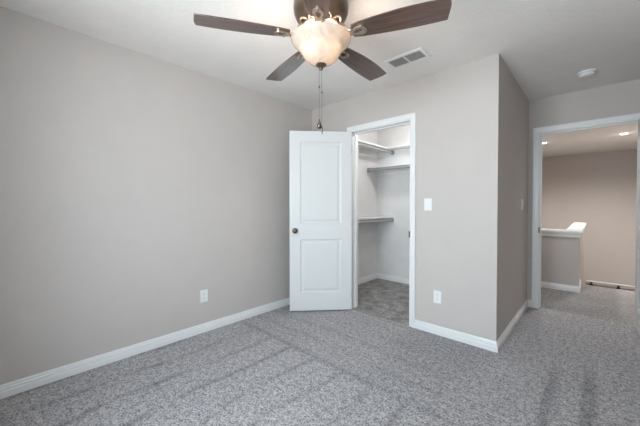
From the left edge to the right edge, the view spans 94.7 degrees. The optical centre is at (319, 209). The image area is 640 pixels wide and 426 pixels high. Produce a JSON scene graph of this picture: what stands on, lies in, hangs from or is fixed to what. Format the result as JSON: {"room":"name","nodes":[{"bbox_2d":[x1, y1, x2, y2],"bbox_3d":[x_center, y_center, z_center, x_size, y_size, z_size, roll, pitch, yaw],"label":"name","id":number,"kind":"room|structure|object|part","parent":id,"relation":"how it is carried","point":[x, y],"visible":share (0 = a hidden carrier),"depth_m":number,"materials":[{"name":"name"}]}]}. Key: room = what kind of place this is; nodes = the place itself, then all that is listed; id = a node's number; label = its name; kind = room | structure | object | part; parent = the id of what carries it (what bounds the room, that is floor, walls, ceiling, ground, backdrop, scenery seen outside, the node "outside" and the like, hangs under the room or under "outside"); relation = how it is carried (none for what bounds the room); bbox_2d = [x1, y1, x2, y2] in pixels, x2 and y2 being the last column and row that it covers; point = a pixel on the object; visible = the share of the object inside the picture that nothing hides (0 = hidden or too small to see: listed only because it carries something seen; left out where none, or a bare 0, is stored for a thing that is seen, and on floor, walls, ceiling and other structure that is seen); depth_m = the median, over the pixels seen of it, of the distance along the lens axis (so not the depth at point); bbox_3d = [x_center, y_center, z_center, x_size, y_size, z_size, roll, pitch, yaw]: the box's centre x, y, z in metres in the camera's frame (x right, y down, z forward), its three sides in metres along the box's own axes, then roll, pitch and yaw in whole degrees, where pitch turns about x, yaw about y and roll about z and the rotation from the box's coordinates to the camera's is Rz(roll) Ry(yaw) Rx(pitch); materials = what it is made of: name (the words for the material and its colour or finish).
{"room":"empty bedroom","nodes":[
{"label":"empty bedroom","id":0,"kind":"room"},
{"bbox_2d":[0,6,311,384],"bbox_3d":[-1.201,-0.053,2.772,0.120,2.440,3.321,1,1,43],"label":"wall","id":1,"kind":"structure","parent":0,"point":[134,185],"depth_m":2.30,"materials":[{"name":"beige paint"}]},
{"bbox_2d":[0,297,289,398],"bbox_3d":[0.006,1.143,1.666,3.178,0.083,3.081,1,1,43],"label":"baseboard","id":2,"kind":"structure","parent":1,"relation":"attached to","point":[8,389],"depth_m":2.31,"materials":[{"name":"white wood"}]},
{"bbox_2d":[200,289,207,302],"bbox_3d":[-1.100,0.824,2.798,0.009,0.116,0.072,1,1,43],"label":"wall outlet","id":3,"kind":"object","parent":1,"relation":"attached to","point":[203,293],"visible":1,"depth_m":2.79,"materials":[{"name":"white plastic"}]},
{"bbox_2d":[0,278,639,425],"bbox_3d":[1.215,1.269,2.680,3.808,0.200,6.450,1,1,43],"label":"floor","id":4,"kind":"structure","parent":0,"point":[282,366],"depth_m":2.08,"materials":[{"name":"grey carpet"}]},
{"bbox_2d":[0,0,639,156],"bbox_3d":[2.492,-1.350,3.925,3.928,0.120,10.070,1,1,43],"label":"ceiling","id":5,"kind":"structure","parent":0,"point":[544,45],"depth_m":2.23,"materials":[{"name":"paint"}]},
{"bbox_2d":[193,0,451,133],"bbox_3d":[0.032,-0.840,1.679,1.284,0.833,1.248,1,1,43],"label":"ceiling fan","id":6,"kind":"object","parent":5,"relation":"hanging from","point":[321,37],"visible":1,"depth_m":1.54,"materials":[{"name":"brown wood"}]},
{"bbox_3d":[-0.402,-0.957,1.544,0.490,0.006,0.142,0,11,-15],"label":"blade","id":7,"kind":"part","parent":6,"relation":"part of","materials":[{"name":"brown wood"}]},
{"bbox_3d":[-0.216,-0.964,2.001,0.142,0.006,0.490,-12,7,-32],"label":"blade","id":8,"kind":"part","parent":6,"relation":"part of","materials":[{"name":"brown wood"}]},
{"bbox_3d":[-0.024,-0.952,1.225,0.142,0.006,0.490,10,1,3],"label":"blade","id":9,"kind":"part","parent":6,"relation":"part of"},
{"bbox_3d":[0.006,-0.881,1.645,0.334,0.137,0.334,1,1,43],"label":"lamp shade","id":10,"kind":"part","parent":6,"relation":"part of","materials":[{"name":"white glass"}]},
{"bbox_3d":[0.277,-0.964,1.966,0.142,0.006,0.490,-12,-7,39],"label":"blade","id":11,"kind":"part","parent":6,"relation":"part of","materials":[{"name":"brown wood"}]},
{"bbox_3d":[0.395,-0.956,1.486,0.490,0.006,0.142,0,-9,21],"label":"blade","id":12,"kind":"part","parent":6,"relation":"part of","materials":[{"name":"brown wood"}]},
{"bbox_2d":[383,47,430,68],"bbox_3d":[0.731,-1.263,2.477,0.343,0.010,0.194,1,1,43],"label":"ceiling vent","id":13,"kind":"object","parent":5,"relation":"in","point":[418,54],"visible":1,"depth_m":2.46,"materials":[{"name":"white plastic"}]},
{"bbox_2d":[577,69,596,77],"bbox_3d":[2.476,-1.251,2.732,0.140,0.042,0.140,1,1,43],"label":"smoke detector","id":14,"kind":"object","parent":5,"relation":"attached to","point":[588,73],"visible":1,"depth_m":2.70,"materials":[{"name":"white plastic"}]},
{"bbox_2d":[358,131,377,278],"bbox_3d":[0.490,-0.078,4.459,0.120,2.440,1.454,1,1,43],"label":"wall","id":15,"kind":"structure","parent":0,"point":[367,184],"depth_m":4.65,"materials":[{"name":"paint"}]},
{"bbox_2d":[358,140,394,157],"bbox_3d":[0.611,-0.886,4.252,0.319,0.108,1.332,1,1,43],"label":"closet shelf","id":16,"kind":"object","parent":15,"relation":"attached to","point":[365,151],"visible":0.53,"depth_m":4.58,"materials":[{"name":"white wood"}]},
{"bbox_2d":[358,143,393,154],"bbox_3d":[0.698,-0.881,4.159,0.059,0.059,1.313,1,1,43],"label":"closet rod","id":17,"kind":"object","parent":16,"relation":"attached to","point":[359,144],"visible":0.56,"depth_m":4.26,"materials":[{"name":"grey metal"}]},
{"bbox_2d":[358,216,394,223],"bbox_3d":[0.611,0.171,4.269,0.319,0.108,1.332,1,1,43],"label":"closet shelf","id":18,"kind":"object","parent":15,"relation":"attached to","point":[367,218],"visible":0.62,"depth_m":4.62,"materials":[{"name":"white wood"}]},
{"bbox_2d":[358,218,393,223],"bbox_3d":[0.698,0.176,4.175,0.059,0.059,1.313,1,1,43],"label":"closet rod","id":19,"kind":"object","parent":18,"relation":"attached to","point":[391,219],"visible":0.54,"depth_m":4.28,"materials":[{"name":"grey metal"}]},
{"bbox_2d":[358,273,408,284],"bbox_3d":[1.192,1.111,3.742,1.909,0.083,1.334,1,1,43],"label":"baseboard","id":20,"kind":"structure","parent":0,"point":[376,275],"depth_m":4.66,"materials":[{"name":"white wood"}]},
{"bbox_2d":[312,53,501,341],"bbox_3d":[0.713,-0.059,3.177,2.129,2.440,0.120,1,1,43],"label":"wall","id":21,"kind":"structure","parent":0,"point":[458,109],"depth_m":2.63,"materials":[{"name":"beige paint"}]},
{"bbox_2d":[289,131,351,310],"bbox_3d":[0.013,0.132,3.349,0.714,2.025,0.163,0,1,-4],"label":"door","id":22,"kind":"structure","parent":21,"relation":"in","point":[320,165],"depth_m":3.33,"materials":[{"name":"white paint"}]},
{"bbox_2d":[347,112,415,327],"bbox_3d":[0.672,0.106,3.217,0.839,2.109,0.156,1,1,43],"label":"door frame","id":23,"kind":"structure","parent":21,"relation":"attached to","point":[406,119],"depth_m":3.05,"materials":[{"name":"white wood"}]},
{"bbox_2d":[424,198,431,210],"bbox_3d":[1.023,-0.046,2.795,0.072,0.116,0.017,1,1,43],"label":"light switch","id":24,"kind":"object","parent":21,"relation":"attached to","point":[427,201],"visible":1,"depth_m":2.79,"materials":[{"name":"white plastic"}]},
{"bbox_2d":[434,290,440,303],"bbox_3d":[1.094,0.818,2.747,0.072,0.116,0.009,1,1,43],"label":"wall outlet","id":25,"kind":"object","parent":21,"relation":"attached to","point":[437,294],"visible":1,"depth_m":2.74,"materials":[{"name":"white plastic"}]},
{"bbox_2d":[377,79,639,300],"bbox_3d":[2.364,-0.066,3.654,3.720,2.440,0.160,1,1,43],"label":"wall","id":26,"kind":"structure","parent":0,"point":[623,98],"depth_m":3.50,"materials":[{"name":"beige paint"}]},
{"bbox_2d":[367,163,409,175],"bbox_3d":[1.542,-0.599,4.092,1.907,0.108,0.304,1,1,43],"label":"closet shelf","id":27,"kind":"object","parent":26,"relation":"attached to","point":[404,170],"visible":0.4,"depth_m":4.59,"materials":[{"name":"white wood"}]},
{"bbox_2d":[367,165,409,171],"bbox_3d":[1.452,-0.601,3.982,1.888,0.059,0.059,1,1,43],"label":"closet rod","id":28,"kind":"object","parent":27,"relation":"attached to","point":[408,166],"visible":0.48,"depth_m":4.36,"materials":[{"name":"grey metal"}]},
{"bbox_2d":[387,144,409,152],"bbox_3d":[1.681,-0.907,4.016,1.606,0.060,0.219,1,1,43],"label":"closet shelf","id":29,"kind":"object","parent":26,"relation":"attached to","point":[402,148],"visible":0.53,"depth_m":4.47,"materials":[{"name":"white wood"}]},
{"bbox_2d":[531,113,639,307],"bbox_3d":[2.887,0.109,3.195,0.933,2.104,0.156,1,1,43],"label":"door frame","id":30,"kind":"structure","parent":26,"relation":"attached to","point":[538,133],"depth_m":3.43,"materials":[{"name":"white wood"}]},
{"bbox_2d":[634,118,639,335],"bbox_3d":[2.861,0.148,2.578,0.163,2.020,0.800,1,1,40],"label":"door","id":31,"kind":"structure","parent":26,"relation":"in","point":[637,260],"depth_m":2.81,"materials":[{"name":"white paint"}]},
{"bbox_2d":[500,59,528,335],"bbox_3d":[1.956,-0.057,3.039,0.120,2.440,1.373,1,1,43],"label":"wall","id":32,"kind":"structure","parent":0,"point":[515,105],"depth_m":2.87,"materials":[{"name":"beige paint"}]},
{"bbox_2d":[414,300,527,352],"bbox_3d":[1.703,1.119,3.201,0.718,0.083,1.508,1,1,43],"label":"baseboard","id":33,"kind":"structure","parent":32,"relation":"attached to","point":[490,345],"depth_m":2.65,"materials":[{"name":"white wood"}]},
{"bbox_2d":[541,231,583,286],"bbox_3d":[3.635,2.136,5.732,2.154,3.672,2.505,1,1,43],"label":"wall","id":34,"kind":"structure","parent":0,"point":[562,258],"depth_m":4.21,"materials":[{"name":"beige paint"}]},
{"bbox_2d":[541,279,580,292],"bbox_3d":[2.988,1.092,5.010,2.168,0.083,0.620,1,1,43],"label":"baseboard","id":35,"kind":"structure","parent":34,"relation":"attached to","point":[570,288],"depth_m":4.19,"materials":[{"name":"white wood"}]},
{"bbox_2d":[541,223,585,237],"bbox_3d":[3.635,0.320,5.681,2.187,0.097,2.538,1,1,43],"label":"half wall cap","id":36,"kind":"object","parent":34,"relation":"attached to","point":[575,230],"visible":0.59,"depth_m":4.22,"materials":[{"name":"white wood"}]},
{"bbox_2d":[542,149,636,290],"bbox_3d":[6.031,1.301,7.467,3.520,5.290,0.120,1,1,43],"label":"wall","id":37,"kind":"structure","parent":0,"point":[598,190],"depth_m":6.89,"materials":[{"name":"beige paint"}]},
{"bbox_2d":[586,280,634,288],"bbox_3d":[6.739,1.754,6.670,1.078,0.143,0.093,1,1,43],"label":"stair handrail","id":38,"kind":"object","parent":37,"relation":"attached to","point":[590,281],"visible":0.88,"depth_m":6.72,"materials":[{"name":"white"}]}
]}

